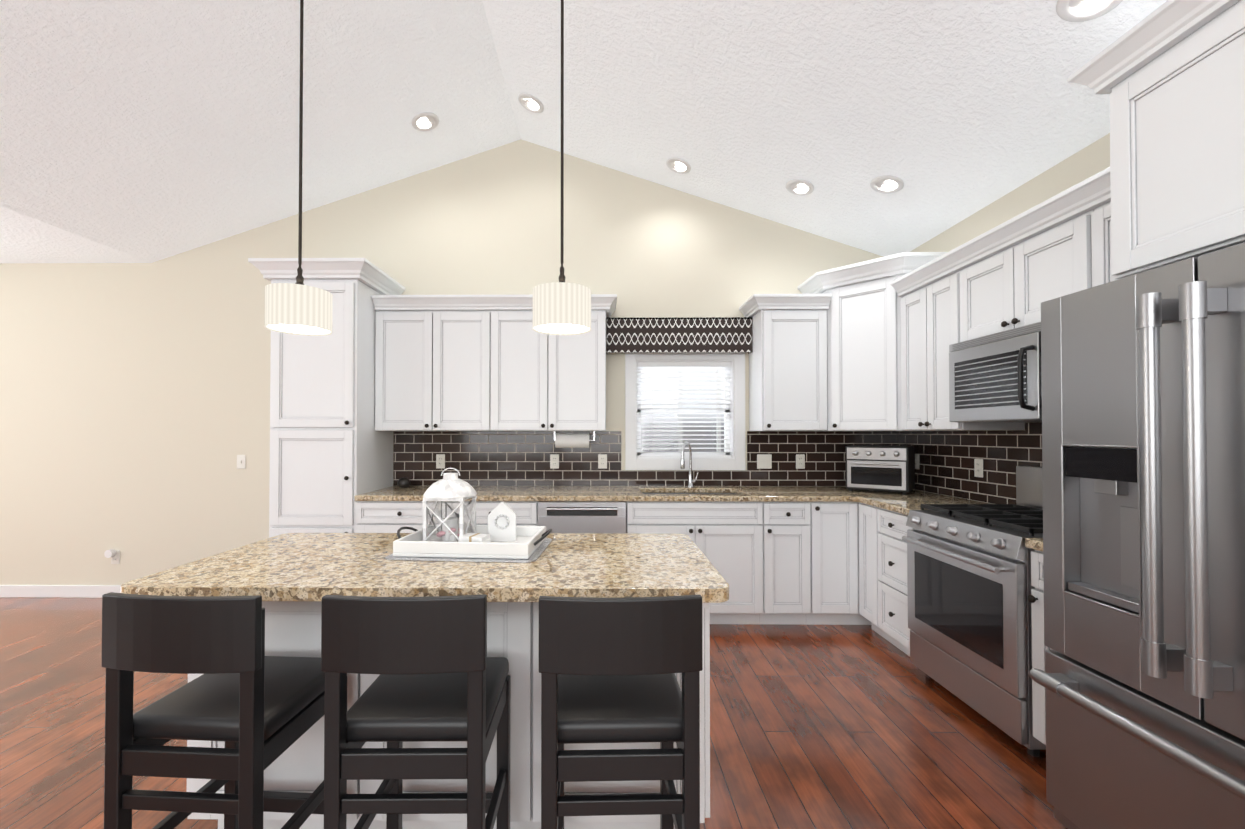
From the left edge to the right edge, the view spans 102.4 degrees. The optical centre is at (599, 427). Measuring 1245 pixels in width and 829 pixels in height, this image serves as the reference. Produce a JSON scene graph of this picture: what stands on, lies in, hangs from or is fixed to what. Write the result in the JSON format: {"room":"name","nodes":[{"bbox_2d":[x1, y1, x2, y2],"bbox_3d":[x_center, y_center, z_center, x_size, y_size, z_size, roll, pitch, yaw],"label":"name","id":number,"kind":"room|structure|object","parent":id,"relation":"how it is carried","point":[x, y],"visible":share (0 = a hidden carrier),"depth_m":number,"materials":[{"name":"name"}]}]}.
{"room":"kitchen","nodes":[
{"label":"kitchen","id":0,"kind":"room"},
{"bbox_2d":[0,139,882,584],"bbox_3d":[-2.316,-0.503,4.177,9.750,3.790,0.150,0,-1,1],"label":"wall","id":1,"kind":"structure","parent":0,"point":[134,409],"depth_m":4.11,"materials":[{"name":"beige paint"}]},
{"bbox_2d":[0,585,120,597],"bbox_3d":[-4.671,1.341,4.095,4.740,0.100,0.014,0,-1,1],"label":"baseboard","id":2,"kind":"structure","parent":1,"relation":"attached to","point":[52,591],"depth_m":4.09,"materials":[{"name":"white wood"}]},
{"bbox_2d":[104,549,119,563],"bbox_3d":[-3.970,1.056,4.077,0.088,0.124,0.045,0,-1,1],"label":"outlet","id":3,"kind":"object","parent":1,"relation":"attached to","point":[113,554],"depth_m":4.09,"materials":[{"name":"white plastic"}]},
{"bbox_2d":[237,455,245,468],"bbox_3d":[-2.931,0.281,4.091,0.072,0.115,0.014,0,-1,1],"label":"light switch","id":4,"kind":"object","parent":1,"relation":"attached to","point":[241,459],"depth_m":4.09,"materials":[{"name":"white plastic"}]},
{"bbox_2d":[371,295,442,430],"bbox_3d":[-1.433,-0.475,3.919,0.495,1.004,0.345,0,-1,1],"label":"upper cabinet","id":5,"kind":"object","parent":1,"relation":"attached to","point":[409,328],"depth_m":3.75,"materials":[{"name":"paint"}]},
{"bbox_2d":[443,295,498,430],"bbox_3d":[-1.030,-0.475,3.915,0.558,1.004,0.345,0,-1,1],"label":"upper cabinet","id":6,"kind":"object","parent":1,"relation":"attached to","point":[470,322],"depth_m":3.75,"materials":[{"name":"paint"}]},
{"bbox_2d":[499,295,558,430],"bbox_3d":[-0.597,-0.475,3.910,0.557,1.004,0.345,0,-1,1],"label":"upper cabinet","id":7,"kind":"object","parent":1,"relation":"attached to","point":[528,358],"depth_m":3.74,"materials":[{"name":"paint"}]},
{"bbox_2d":[554,431,594,447],"bbox_3d":[-0.195,0.094,3.960,0.324,0.132,0.116,0,-1,1],"label":"paper towel holder","id":8,"kind":"object","parent":7,"relation":"attached to","point":[571,440],"visible":1,"depth_m":3.91,"materials":[{"name":"white paper"}]},
{"bbox_2d":[559,295,606,430],"bbox_3d":[-0.195,-0.476,3.907,0.495,1.004,0.345,0,-1,1],"label":"upper cabinet","id":9,"kind":"object","parent":1,"relation":"attached to","point":[582,357],"depth_m":3.74,"materials":[{"name":"paint"}]},
{"bbox_2d":[625,352,745,469],"bbox_3d":[0.699,-0.144,4.124,0.970,0.980,0.150,0,-1,1],"label":"window","id":10,"kind":"structure","parent":1,"relation":"in","point":[736,461],"depth_m":4.05,"materials":[{"name":"white"}]},
{"bbox_2d":[606,317,751,353],"bbox_3d":[0.636,-0.734,4.010,1.152,0.277,0.090,0,-1,1],"label":"fabric valance","id":11,"kind":"object","parent":10,"relation":"attached to","point":[677,335],"visible":0.9,"depth_m":3.96,"materials":[{"name":"black fabric"}]},
{"bbox_2d":[637,362,731,457],"bbox_3d":[0.699,-0.144,4.109,0.768,0.782,0.051,0,-1,1],"label":"window blinds","id":12,"kind":"object","parent":10,"relation":"attached to","point":[679,365],"visible":0.94,"depth_m":4.10,"materials":[{"name":"white plastic"}]},
{"bbox_2d":[747,295,818,430],"bbox_3d":[1.462,-0.476,3.891,0.490,1.004,0.345,0,-1,1],"label":"upper cabinet","id":13,"kind":"object","parent":1,"relation":"attached to","point":[784,357],"depth_m":3.73,"materials":[{"name":"paint"}]},
{"bbox_2d":[803,263,926,430],"bbox_3d":[2.018,-0.515,3.685,0.767,1.078,0.746,0,-1,1],"label":"upper cabinet","id":14,"kind":"object","parent":1,"relation":"attached to","point":[862,346],"depth_m":3.55,"materials":[{"name":"paint"}]},
{"bbox_2d":[0,597,1066,828],"bbox_3d":[-2.326,1.387,0.439,9.800,0.080,7.680,0,-1,1],"label":"floor","id":15,"kind":"structure","parent":0,"point":[839,727],"depth_m":2.20,"materials":[{"name":"brown wood"}]},
{"bbox_2d":[101,592,346,828],"bbox_3d":[-0.966,0.875,1.343,0.391,0.965,0.422,0,-1,1],"label":"counter stool","id":16,"kind":"object","parent":15,"relation":"on","point":[251,704],"visible":0.85,"depth_m":1.17,"materials":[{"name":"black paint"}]},
{"bbox_2d":[248,258,405,537],"bbox_3d":[-1.990,0.118,3.739,0.800,2.538,0.700,0,-1,1],"label":"pantry cabinet","id":17,"kind":"object","parent":15,"relation":"on","point":[331,452],"visible":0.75,"depth_m":3.48,"materials":[{"name":"paint"}]},
{"bbox_2d":[356,518,437,532],"bbox_3d":[-1.337,0.949,3.760,0.691,0.876,0.625,0,-1,1],"label":"base cabinet","id":18,"kind":"object","parent":15,"relation":"on","point":[364,525],"depth_m":3.45,"materials":[{"name":"paint"}]},
{"bbox_2d":[321,594,510,828],"bbox_3d":[-0.450,0.875,1.336,0.378,0.965,0.416,0,-1,1],"label":"counter stool","id":19,"kind":"object","parent":15,"relation":"on","point":[442,676],"visible":1,"depth_m":1.16,"materials":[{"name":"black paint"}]},
{"bbox_2d":[121,533,728,828],"bbox_3d":[-0.491,0.905,1.769,1.725,0.915,0.782,0,-1,1],"label":"kitchen island","id":20,"kind":"object","parent":15,"relation":"on","point":[292,579],"visible":0.46,"depth_m":1.60,"materials":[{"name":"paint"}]},
{"bbox_2d":[121,533,728,602],"bbox_3d":[-0.491,0.467,1.763,1.725,0.039,0.760,0,-1,1],"label":"island countertop","id":21,"kind":"structure","parent":20,"relation":"on","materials":[{"name":"beige stone"}]},
{"bbox_2d":[385,468,551,562],"bbox_3d":[-0.458,0.298,1.850,0.573,0.298,0.370,0,-1,5],"label":"tray","id":22,"kind":"object","parent":21,"relation":"on","point":[501,536],"visible":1,"depth_m":1.80,"materials":[{"name":"white wood"}]},
{"bbox_2d":[459,518,537,525],"bbox_3d":[-0.767,0.949,3.754,0.690,0.876,0.625,0,-1,1],"label":"base cabinet","id":23,"kind":"object","parent":15,"relation":"on","point":[479,521],"depth_m":3.44,"materials":[{"name":"paint"}]},
{"bbox_2d":[538,501,625,532],"bbox_3d":[-0.114,0.951,3.729,0.607,0.872,0.594,0,-1,1],"label":"dishwasher","id":24,"kind":"object","parent":15,"relation":"on","point":[582,517],"visible":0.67,"depth_m":3.44,"materials":[{"name":"silver metal"}]},
{"bbox_2d":[539,594,702,828],"bbox_3d":[0.048,0.875,1.332,0.384,0.965,0.419,0,-1,1],"label":"counter stool","id":25,"kind":"object","parent":15,"relation":"on","point":[609,668],"visible":1,"depth_m":1.15,"materials":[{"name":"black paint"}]},
{"bbox_2d":[730,518,801,624],"bbox_3d":[1.293,0.949,3.734,0.453,0.876,0.625,0,-1,1],"label":"base cabinet","id":26,"kind":"object","parent":15,"relation":"on","point":[787,528],"depth_m":3.43,"materials":[{"name":"paint"}]},
{"bbox_2d":[354,486,997,517],"bbox_3d":[0.357,0.488,3.444,4.084,0.040,1.234,0,-1,1],"label":"countertop","id":27,"kind":"structure","parent":26,"relation":"on","point":[394,501],"depth_m":3.44,"materials":[{"name":"beige stone"}]},
{"bbox_2d":[397,478,410,487],"bbox_3d":[-1.543,0.436,3.954,0.100,0.074,0.100,0,-1,1],"label":"ceramic pot","id":28,"kind":"object","parent":27,"relation":"on","point":[403,482],"visible":1,"depth_m":3.92,"materials":[{"name":"black ceramic"}]},
{"bbox_2d":[678,442,697,485],"bbox_3d":[0.706,0.290,3.910,0.162,0.365,0.193,0,-1,1],"label":"faucet","id":29,"kind":"object","parent":27,"relation":"on","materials":[{"name":"silver metal"}]},
{"bbox_2d":[634,490,749,533],"bbox_3d":[0.685,0.614,3.720,0.780,0.231,0.430,0,-1,1],"label":"sink","id":30,"kind":"object","parent":27,"relation":"in","point":[645,525],"depth_m":3.43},
{"bbox_2d":[845,445,914,494],"bbox_3d":[2.062,0.302,3.674,0.400,0.335,0.382,-1,-1,39],"label":"fryer toaster oven","id":31,"kind":"object","parent":27,"relation":"on","point":[890,468],"visible":1,"depth_m":3.55,"materials":[{"name":"grey metal"}]},
{"bbox_2d":[802,518,853,624],"bbox_3d":[1.594,0.949,3.700,0.406,0.876,0.688,0,-1,1],"label":"base cabinet","id":32,"kind":"object","parent":15,"relation":"on","point":[827,543],"depth_m":3.43,"materials":[{"name":"paint"}]},
{"bbox_2d":[854,518,877,632],"bbox_3d":[2.054,0.944,3.309,0.688,0.876,0.252,0,-1,1],"label":"base cabinet","id":33,"kind":"object","parent":15,"relation":"on","point":[865,564],"depth_m":3.35,"materials":[{"name":"paint"}]},
{"bbox_2d":[874,518,913,656],"bbox_3d":[2.083,0.941,3.026,0.625,0.876,0.439,0,-1,1],"label":"base cabinet","id":34,"kind":"object","parent":15,"relation":"on","point":[890,550],"depth_m":3.03,"materials":[{"name":"paint"}]},
{"bbox_2d":[902,466,1045,756],"bbox_3d":[2.026,0.791,2.425,0.720,1.160,0.754,0,-1,1],"label":"gas range","id":35,"kind":"object","parent":15,"relation":"on","point":[969,587],"visible":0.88,"depth_m":2.32,"materials":[{"name":"silver metal"}]},
{"bbox_2d":[1027,550,1050,744],"bbox_3d":[2.072,0.927,1.891,0.625,0.876,0.294,0,-1,1],"label":"base cabinet","id":36,"kind":"object","parent":15,"relation":"on","point":[1036,598],"depth_m":2.00,"materials":[{"name":"paint"}]},
{"bbox_2d":[1025,538,1042,553],"bbox_3d":[2.062,0.469,1.897,0.645,0.040,0.295,0,-1,1],"label":"countertop","id":37,"kind":"structure","parent":36,"relation":"on","point":[1033,543],"depth_m":2.00,"materials":[{"name":"beige stone"}]},
{"bbox_2d":[1029,242,1244,828],"bbox_3d":[1.911,0.457,1.280,0.915,1.800,0.920,0,-1,1],"label":"refrigerator","id":38,"kind":"object","parent":15,"relation":"on","point":[1141,678],"visible":1,"depth_m":1.37,"materials":[{"name":"silver metal"}]},
{"bbox_2d":[0,0,1166,262],"bbox_3d":[-2.352,-1.964,0.455,9.750,1.219,7.630,0,-1,1],"label":"ceiling","id":39,"kind":"structure","parent":0,"point":[142,130],"depth_m":2.88,"materials":[{"name":"white paint"}]},
{"bbox_2d":[265,0,332,335],"bbox_3d":[-1.083,-1.313,1.820,0.210,1.923,0.210,0,-1,1],"label":"pendant light","id":40,"kind":"object","parent":39,"relation":"hanging from","point":[298,307],"visible":1,"depth_m":1.76,"materials":[{"name":"fabric"}]},
{"bbox_2d":[412,112,438,131],"bbox_3d":[-1.236,-2.175,3.562,0.187,0.069,0.196,0,-1,1],"label":"recessed light","id":41,"kind":"object","parent":39,"relation":"in","point":[425,121],"visible":1,"depth_m":3.55,"materials":[{"name":"white"}]},
{"bbox_2d":[518,93,543,112],"bbox_3d":[-0.488,-2.318,3.577,0.187,0.069,0.196,0,-1,1],"label":"recessed light","id":42,"kind":"object","parent":39,"relation":"in","point":[531,103],"visible":1,"depth_m":3.57,"materials":[{"name":"white"}]},
{"bbox_2d":[533,0,590,335],"bbox_3d":[-0.134,-1.295,1.811,0.210,1.886,0.210,0,-1,1],"label":"pendant light","id":43,"kind":"object","parent":39,"relation":"hanging from","point":[562,307],"visible":1,"depth_m":1.73,"materials":[{"name":"fabric"}]},
{"bbox_2d":[666,157,690,173],"bbox_3d":[0.594,-1.958,3.742,0.187,0.068,0.196,0,-1,1],"label":"recessed light","id":44,"kind":"object","parent":39,"relation":"in","point":[678,165],"visible":1,"depth_m":3.73,"materials":[{"name":"white"}]},
{"bbox_2d":[785,179,813,195],"bbox_3d":[1.412,-1.689,3.521,0.187,0.069,0.196,0,-1,1],"label":"recessed light","id":45,"kind":"object","parent":39,"relation":"in","point":[800,187],"visible":1,"depth_m":3.51,"materials":[{"name":"white"}]},
{"bbox_2d":[870,175,903,193],"bbox_3d":[1.839,-1.551,3.195,0.187,0.069,0.196,0,-1,1],"label":"recessed light","id":46,"kind":"object","parent":39,"relation":"in","point":[886,184],"visible":1,"depth_m":3.19,"materials":[{"name":"white"}]},
{"bbox_2d":[1056,0,1122,21],"bbox_3d":[1.806,-1.574,1.835,0.187,0.069,0.196,0,-1,1],"label":"recessed light","id":47,"kind":"object","parent":39,"relation":"in","point":[1077,10],"visible":1,"depth_m":1.87,"materials":[{"name":"white"}]},
{"bbox_2d":[910,133,1109,503],"bbox_3d":[2.448,-0.044,0.386,0.150,2.780,7.630,0,-1,1],"label":"wall","id":48,"kind":"structure","parent":0,"point":[1090,160],"depth_m":2.80,"materials":[{"name":"beige paint"}]},
{"bbox_2d":[903,271,918,430],"bbox_3d":[2.215,-0.484,3.208,0.365,1.004,0.339,0,-1,1],"label":"upper cabinet","id":49,"kind":"object","parent":48,"relation":"attached to","point":[908,280],"depth_m":3.27,"materials":[{"name":"paint"}]},
{"bbox_2d":[915,247,1024,430],"bbox_3d":[2.213,-0.487,2.989,0.365,1.004,0.342,0,-1,1],"label":"upper cabinet","id":50,"kind":"object","parent":48,"relation":"attached to","point":[936,284],"depth_m":3.01,"materials":[{"name":"paint"}]},
{"bbox_2d":[959,227,998,341],"bbox_3d":[2.209,-0.733,2.600,0.365,0.521,0.439,0,-1,1],"label":"upper cabinet","id":51,"kind":"object","parent":48,"relation":"attached to","point":[978,259],"depth_m":2.66,"materials":[{"name":"paint"}]},
{"bbox_2d":[999,183,1090,331],"bbox_3d":[2.206,-0.737,2.282,0.365,0.521,0.440,0,-1,1],"label":"upper cabinet","id":52,"kind":"object","parent":48,"relation":"attached to","point":[1043,252],"depth_m":2.28,"materials":[{"name":"paint"}]},
{"bbox_2d":[949,322,1041,421],"bbox_3d":[2.143,-0.253,2.436,0.490,0.437,0.753,0,-1,1],"label":"microwave","id":53,"kind":"object","parent":52,"relation":"attached to","point":[995,377],"visible":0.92,"depth_m":2.46,"materials":[{"name":"silver metal"}]},
{"bbox_2d":[1087,171,1117,287],"bbox_3d":[2.202,-0.500,1.908,0.365,1.004,0.296,0,-1,1],"label":"upper cabinet","id":54,"kind":"object","parent":48,"relation":"attached to","point":[1099,271],"depth_m":2.01,"materials":[{"name":"paint"}]},
{"bbox_2d":[1067,0,1244,278],"bbox_3d":[2.053,-0.916,1.285,0.651,0.776,1.122,0,-1,1],"label":"upper cabinet","id":55,"kind":"object","parent":48,"relation":"attached to","point":[1168,76],"visible":1,"depth_m":1.55,"materials":[{"name":"paint"}]},
{"label":"outside","id":56,"kind":"structure","parent":0,"visible":0},
{"bbox_2d":[641,370,723,451],"bbox_3d":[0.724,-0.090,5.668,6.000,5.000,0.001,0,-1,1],"label":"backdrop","id":57,"kind":"structure","parent":56,"point":[682,415],"depth_m":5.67,"materials":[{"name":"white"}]}
]}

